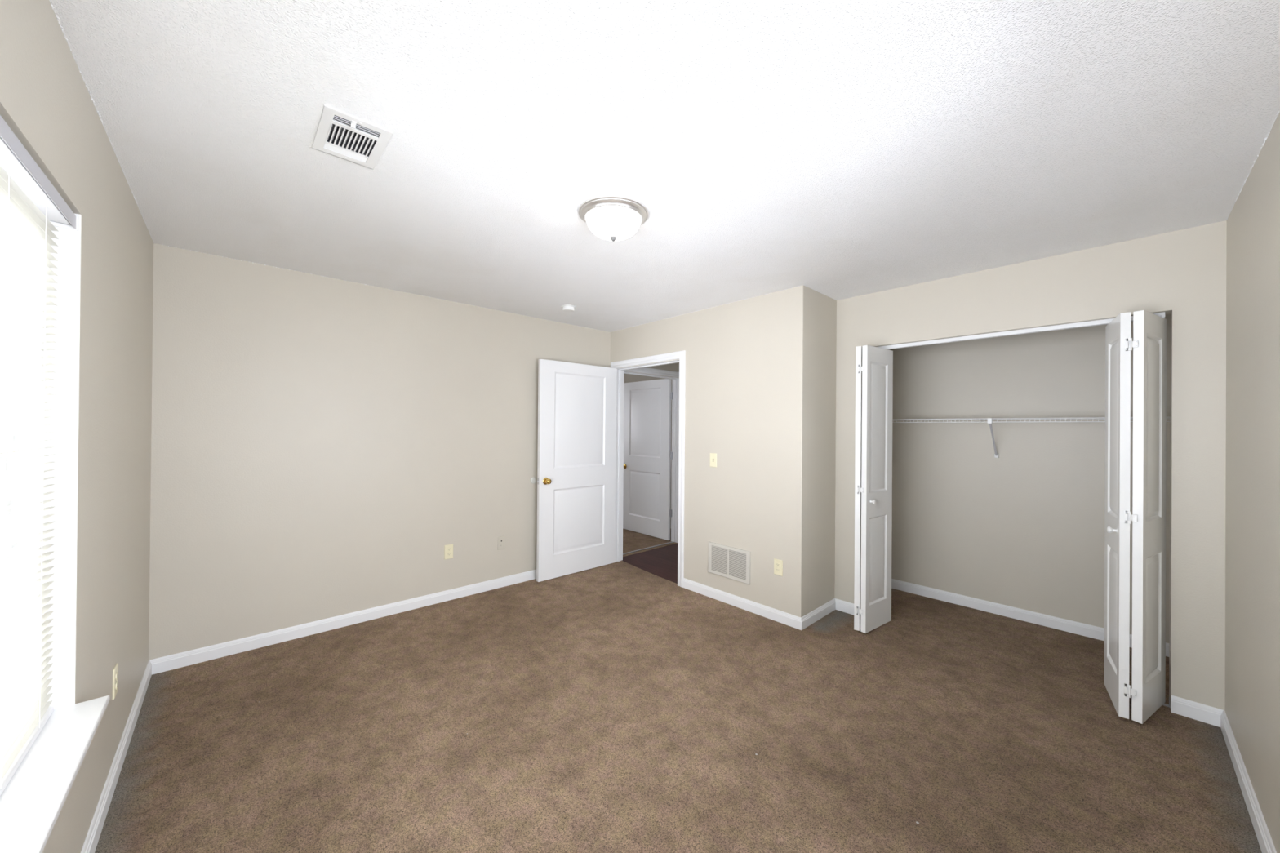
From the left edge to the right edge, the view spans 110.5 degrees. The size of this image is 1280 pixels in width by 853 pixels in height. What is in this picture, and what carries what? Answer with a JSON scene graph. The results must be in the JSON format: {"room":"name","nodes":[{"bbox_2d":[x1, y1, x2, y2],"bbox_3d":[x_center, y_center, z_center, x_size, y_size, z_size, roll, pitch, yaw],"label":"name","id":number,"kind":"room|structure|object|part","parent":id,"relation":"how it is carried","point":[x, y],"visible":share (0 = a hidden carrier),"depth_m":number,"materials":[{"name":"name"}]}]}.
{"room":"empty bedroom","nodes":[
{"label":"empty bedroom","id":0,"kind":"room"},
{"bbox_2d":[0,0,153,852],"bbox_3d":[-1.452,0.187,0.964,0.160,2.440,4.284,1,0,-43],"label":"wall","id":1,"kind":"structure","parent":0,"point":[46,101],"depth_m":1.53,"materials":[{"name":"beige paint"}]},
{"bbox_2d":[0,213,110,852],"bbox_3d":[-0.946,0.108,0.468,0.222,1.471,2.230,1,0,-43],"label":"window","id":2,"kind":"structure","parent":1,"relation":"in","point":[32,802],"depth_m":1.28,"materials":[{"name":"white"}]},
{"bbox_3d":[-1.380,0.106,0.815,0.042,1.380,1.040,1,0,-43],"label":"sash","id":3,"kind":"part","parent":2,"relation":"part of","materials":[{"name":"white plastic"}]},
{"bbox_3d":[-1.009,0.108,0.409,0.050,1.471,2.230,1,0,-43],"label":"frame","id":4,"kind":"part","parent":2,"relation":"part of","materials":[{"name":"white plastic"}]},
{"bbox_2d":[0,115,79,795],"bbox_3d":[-0.939,0.101,0.474,0.061,1.446,2.224,1,0,-43],"label":"window blind","id":5,"kind":"object","parent":2,"relation":"attached to","point":[31,207],"visible":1,"depth_m":1.10,"materials":[{"name":"white plastic"}]},
{"bbox_3d":[-1.426,0.108,0.981,0.029,1.395,0.002,1,0,-43],"label":"ladder cord","id":6,"kind":"part","parent":5,"relation":"part of","materials":[{"name":"white fabric"}]},
{"bbox_3d":[-0.956,0.816,0.461,0.027,0.016,2.206,1,0,-43],"label":"rail","id":7,"kind":"part","parent":5,"relation":"part of","materials":[{"name":"white plastic"}]},
{"bbox_3d":[-1.609,0.108,1.180,0.029,1.395,0.002,1,0,-43],"label":"ladder cord","id":8,"kind":"part","parent":5,"relation":"part of","materials":[{"name":"white fabric"}]},
{"bbox_3d":[-0.933,0.833,0.482,0.172,0.018,2.230,1,0,-43],"label":"sill","id":9,"kind":"part","parent":2,"relation":"part of","materials":[{"name":"white paint"}]},
{"bbox_2d":[112,662,118,699],"bbox_3d":[-2.082,1.010,1.763,0.008,0.115,0.070,1,0,-43],"label":"wall outlet","id":10,"kind":"object","parent":1,"relation":"attached to","point":[115,671],"visible":1,"depth_m":1.75,"materials":[{"name":"beige plastic"}]},
{"bbox_2d":[80,660,151,852],"bbox_3d":[-1.398,1.366,1.019,0.014,0.083,4.054,1,0,-43],"label":"baseboard","id":11,"kind":"structure","parent":1,"relation":"attached to","point":[92,837],"depth_m":1.74,"materials":[{"name":"white paint"}]},
{"bbox_2d":[148,243,679,660],"bbox_3d":[-1.098,0.201,4.121,4.634,2.440,0.115,1,0,-43],"label":"wall","id":12,"kind":"structure","parent":0,"point":[319,444],"depth_m":3.06,"materials":[{"name":"beige paint"}]},
{"bbox_2d":[149,569,536,675],"bbox_3d":[-1.550,1.374,3.623,3.314,0.083,0.014,1,0,-43],"label":"baseboard","id":13,"kind":"structure","parent":12,"relation":"attached to","point":[174,661],"depth_m":3.03,"materials":[{"name":"white paint"}]},
{"bbox_2d":[444,543,453,559],"bbox_3d":[-1.557,1.021,3.618,0.070,0.115,0.008,1,0,-43],"label":"wall outlet","id":14,"kind":"object","parent":12,"relation":"attached to","point":[448,549],"visible":1,"depth_m":3.62,"materials":[{"name":"beige plastic"}]},
{"bbox_2d":[497,535,505,550],"bbox_3d":[-1.224,1.028,3.924,0.070,0.115,0.010,1,0,-43],"label":"cable plate","id":15,"kind":"object","parent":12,"relation":"attached to","point":[500,540],"visible":1,"depth_m":3.92,"materials":[{"name":"beige plastic"}]},
{"bbox_2d":[530,476,536,483],"bbox_3d":[-0.991,0.502,4.136,0.060,0.060,0.010,1,0,-43],"label":"bumper cover","id":16,"kind":"object","parent":12,"relation":"attached to","point":[533,480],"visible":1,"depth_m":4.13,"materials":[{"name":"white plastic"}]},
{"bbox_2d":[536,359,617,582],"bbox_3d":[-0.594,0.403,4.355,0.927,2.030,0.167,1,0,-43],"label":"door","id":17,"kind":"structure","parent":12,"relation":"in","point":[577,403],"depth_m":4.31,"materials":[{"name":"white paint"}]},
{"bbox_3d":[-0.841,0.501,4.055,0.054,0.054,0.058,1,0,-43],"label":"knob","id":18,"kind":"part","parent":17,"relation":"part of","materials":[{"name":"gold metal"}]},
{"bbox_2d":[622,378,673,540],"bbox_3d":[0.056,0.410,5.870,0.101,2.030,0.938,1,0,-43],"label":"door","id":19,"kind":"structure","parent":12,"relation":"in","point":[647,454],"depth_m":5.84,"materials":[{"name":"white paint"}]},
{"bbox_2d":[624,373,671,528],"bbox_3d":[-0.120,0.218,6.772,0.395,2.440,2.505,1,0,-43],"label":"wall","id":20,"kind":"structure","parent":0,"point":[628,378],"depth_m":6.70,"materials":[{"name":"beige paint"}]},
{"bbox_2d":[48,0,1279,332],"bbox_3d":[0.351,-1.060,2.616,4.809,0.106,4.154,1,0,-43],"label":"ceiling","id":21,"kind":"structure","parent":0,"point":[837,149],"depth_m":1.53,"materials":[{"name":"white paint"}]},
{"bbox_2d":[311,103,393,169],"bbox_3d":[-1.032,-1.110,1.589,0.199,0.199,0.295,1,0,-43],"label":"ceiling vent","id":22,"kind":"object","parent":21,"relation":"in","point":[340,134],"visible":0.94,"depth_m":1.59,"materials":[{"name":"white metal"}]},
{"bbox_3d":[-1.012,-1.062,1.571,0.127,0.009,0.175,1,0,-43],"label":"damper blade","id":23,"kind":"part","parent":22,"relation":"part of","materials":[{"name":"grey metal"}]},
{"bbox_3d":[-0.965,-1.016,1.496,0.014,0.012,0.028,1,0,-43],"label":"damper lever","id":24,"kind":"part","parent":22,"relation":"part of","materials":[{"name":"white metal"}]},
{"bbox_2d":[560,304,576,312],"bbox_3d":[-0.606,-0.998,3.770,0.126,0.036,0.126,1,0,-43],"label":"smoke detector","id":25,"kind":"object","parent":21,"relation":"attached to","point":[566,308],"visible":1,"depth_m":3.73,"materials":[{"name":"white plastic"}]},
{"bbox_3d":[-0.606,-1.013,3.771,0.126,0.007,0.126,1,0,-43],"label":"mounting plate","id":26,"kind":"part","parent":25,"relation":"part of","materials":[{"name":"white plastic"}]},
{"bbox_2d":[578,195,648,241],"bbox_3d":[-0.126,-0.951,2.116,0.332,0.135,0.332,1,0,-43],"label":"ceiling light","id":27,"kind":"object","parent":21,"relation":"attached to","point":[613,218],"visible":1,"depth_m":2.03,"materials":[{"name":"white glass"}]},
{"bbox_3d":[-0.126,-0.947,2.116,0.260,0.091,0.260,1,0,-43],"label":"lamp shade","id":28,"kind":"part","parent":27,"relation":"part of","materials":[{"name":"white glass"}]},
{"bbox_2d":[94,528,1262,852],"bbox_3d":[-0.475,1.474,3.634,4.914,0.100,6.654,1,0,-43],"label":"floor","id":29,"kind":"structure","parent":0,"point":[617,707],"depth_m":2.01,"materials":[{"name":"brown carpet"}]},
{"bbox_2d":[622,541,673,555],"bbox_3d":[0.090,1.433,5.223,0.904,0.012,0.022,1,0,-43],"label":"threshold strip","id":30,"kind":"object","parent":29,"relation":"on","point":[672,541],"visible":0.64,"depth_m":5.21,"materials":[{"name":"silver metal"}]},
{"bbox_2d":[610,285,836,617],"bbox_3d":[0.616,0.215,4.217,0.660,2.440,2.294,1,0,-43],"label":"wall","id":31,"kind":"structure","parent":0,"point":[760,376],"depth_m":3.43,"materials":[{"name":"beige paint"}]},
{"bbox_2d":[610,350,685,587],"bbox_3d":[0.418,0.380,4.787,1.179,2.111,1.186,1,0,-43],"label":"door frame","id":32,"kind":"structure","parent":31,"relation":"attached to","point":[680,355],"depth_m":4.70,"materials":[{"name":"white paint"}]},
{"bbox_3d":[0.146,0.380,5.175,1.054,2.111,0.018,1,0,-43],"label":"casing","id":33,"kind":"part","parent":32,"relation":"part of","materials":[{"name":"white paint"}]},
{"bbox_2d":[710,453,716,467],"bbox_3d":[0.611,0.283,3.722,0.016,0.115,0.070,1,0,-43],"label":"light switch","id":34,"kind":"object","parent":31,"relation":"attached to","point":[713,455],"visible":1,"depth_m":3.72,"materials":[{"name":"beige plastic"}]},
{"bbox_2d":[707,541,751,584],"bbox_3d":[0.717,1.100,3.598,0.013,0.256,0.409,1,0,-43],"label":"air vent","id":35,"kind":"object","parent":31,"relation":"in","point":[731,562],"visible":1,"depth_m":3.59,"materials":[{"name":"white metal"}]},
{"bbox_3d":[0.721,1.099,3.602,0.001,0.208,0.350,1,0,-43],"label":"plate","id":36,"kind":"part","parent":35,"relation":"part of","materials":[{"name":"grey metal"}]},
{"bbox_2d":[682,577,853,630],"bbox_3d":[1.022,1.395,3.664,0.558,0.083,1.292,1,0,-43],"label":"baseboard","id":37,"kind":"structure","parent":31,"relation":"attached to","point":[799,623],"depth_m":3.42,"materials":[{"name":"white paint"}]},
{"bbox_2d":[773,558,782,576],"bbox_3d":[1.019,1.039,3.274,0.008,0.115,0.070,1,0,-43],"label":"wall outlet","id":38,"kind":"object","parent":31,"relation":"attached to","point":[778,564],"visible":1,"depth_m":3.27,"materials":[{"name":"beige plastic"}]},
{"bbox_2d":[889,314,1170,643],"bbox_3d":[2.814,0.231,3.484,0.115,2.440,1.990,1,0,-43],"label":"wall","id":39,"kind":"structure","parent":0,"point":[1023,527],"depth_m":3.38,"materials":[{"name":"beige paint"}]},
{"bbox_2d":[891,578,1168,657],"bbox_3d":[2.530,1.406,3.150,0.736,0.083,1.875,1,0,-43],"label":"baseboard","id":40,"kind":"structure","parent":39,"relation":"attached to","point":[1064,624],"depth_m":3.38,"materials":[{"name":"white paint"}]},
{"bbox_2d":[892,417,1170,457],"bbox_3d":[2.696,0.088,3.298,0.313,0.308,1.871,1,0,-43],"label":"wire shelf","id":41,"kind":"object","parent":39,"relation":"attached to","point":[990,420],"visible":0.73,"depth_m":3.25,"materials":[{"name":"white metal"}]},
{"bbox_2d":[834,220,1226,710],"bbox_3d":[2.227,0.224,2.866,0.115,2.440,1.875,1,0,-43],"label":"wall","id":42,"kind":"structure","parent":0,"point":[1181,274],"depth_m":2.28,"materials":[{"name":"beige paint"}]},
{"bbox_2d":[877,312,1164,349],"bbox_3d":[2.239,-0.581,2.862,0.032,0.030,1.480,1,0,-43],"label":"door track","id":43,"kind":"object","parent":42,"relation":"attached to","point":[1104,322],"visible":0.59,"depth_m":2.77,"materials":[{"name":"white metal"}]},
{"bbox_2d":[853,345,893,633],"bbox_3d":[1.663,0.423,3.223,0.373,2.012,0.188,1,0,-43],"label":"door","id":44,"kind":"structure","parent":43,"relation":"attached to","point":[873,365],"depth_m":3.13,"materials":[{"name":"white paint"}]},
{"bbox_3d":[1.616,0.523,3.082,0.033,0.033,0.036,1,0,-43],"label":"knob","id":45,"kind":"part","parent":44,"relation":"part of","materials":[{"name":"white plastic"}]},
{"bbox_2d":[1103,310,1166,724],"bbox_3d":[2.535,0.424,2.274,0.372,2.012,0.221,1,0,-43],"label":"door","id":46,"kind":"structure","parent":43,"relation":"attached to","point":[1148,691],"depth_m":2.20,"materials":[{"name":"white paint"}]},
{"bbox_3d":[2.385,0.524,2.244,0.033,0.033,0.037,1,0,-43],"label":"knob","id":47,"kind":"part","parent":46,"relation":"part of","materials":[{"name":"white plastic"}]},
{"bbox_2d":[1162,696,1169,707],"bbox_3d":[2.713,1.423,2.319,0.028,0.044,0.070,1,0,-43],"label":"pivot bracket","id":48,"kind":"object","parent":42,"relation":"attached to","point":[1164,704],"visible":0.22,"depth_m":2.29,"materials":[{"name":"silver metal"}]},
{"bbox_2d":[1170,694,1223,727],"bbox_3d":[2.748,1.405,2.190,0.014,0.083,0.167,1,0,-43],"label":"baseboard","id":49,"kind":"structure","parent":42,"relation":"attached to","point":[1208,714],"depth_m":2.19,"materials":[{"name":"white paint"}]},
{"bbox_2d":[1224,112,1279,852],"bbox_3d":[1.793,0.214,1.116,4.824,2.440,0.115,1,0,-43],"label":"wall","id":50,"kind":"structure","parent":0,"point":[1252,475],"depth_m":1.66,"materials":[{"name":"beige paint"}]},
{"bbox_2d":[1220,710,1276,852],"bbox_3d":[1.384,1.388,0.833,3.858,0.083,0.014,1,0,-43],"label":"baseboard","id":51,"kind":"structure","parent":50,"relation":"attached to","point":[1265,842],"depth_m":1.69,"materials":[{"name":"white paint"}]}
]}

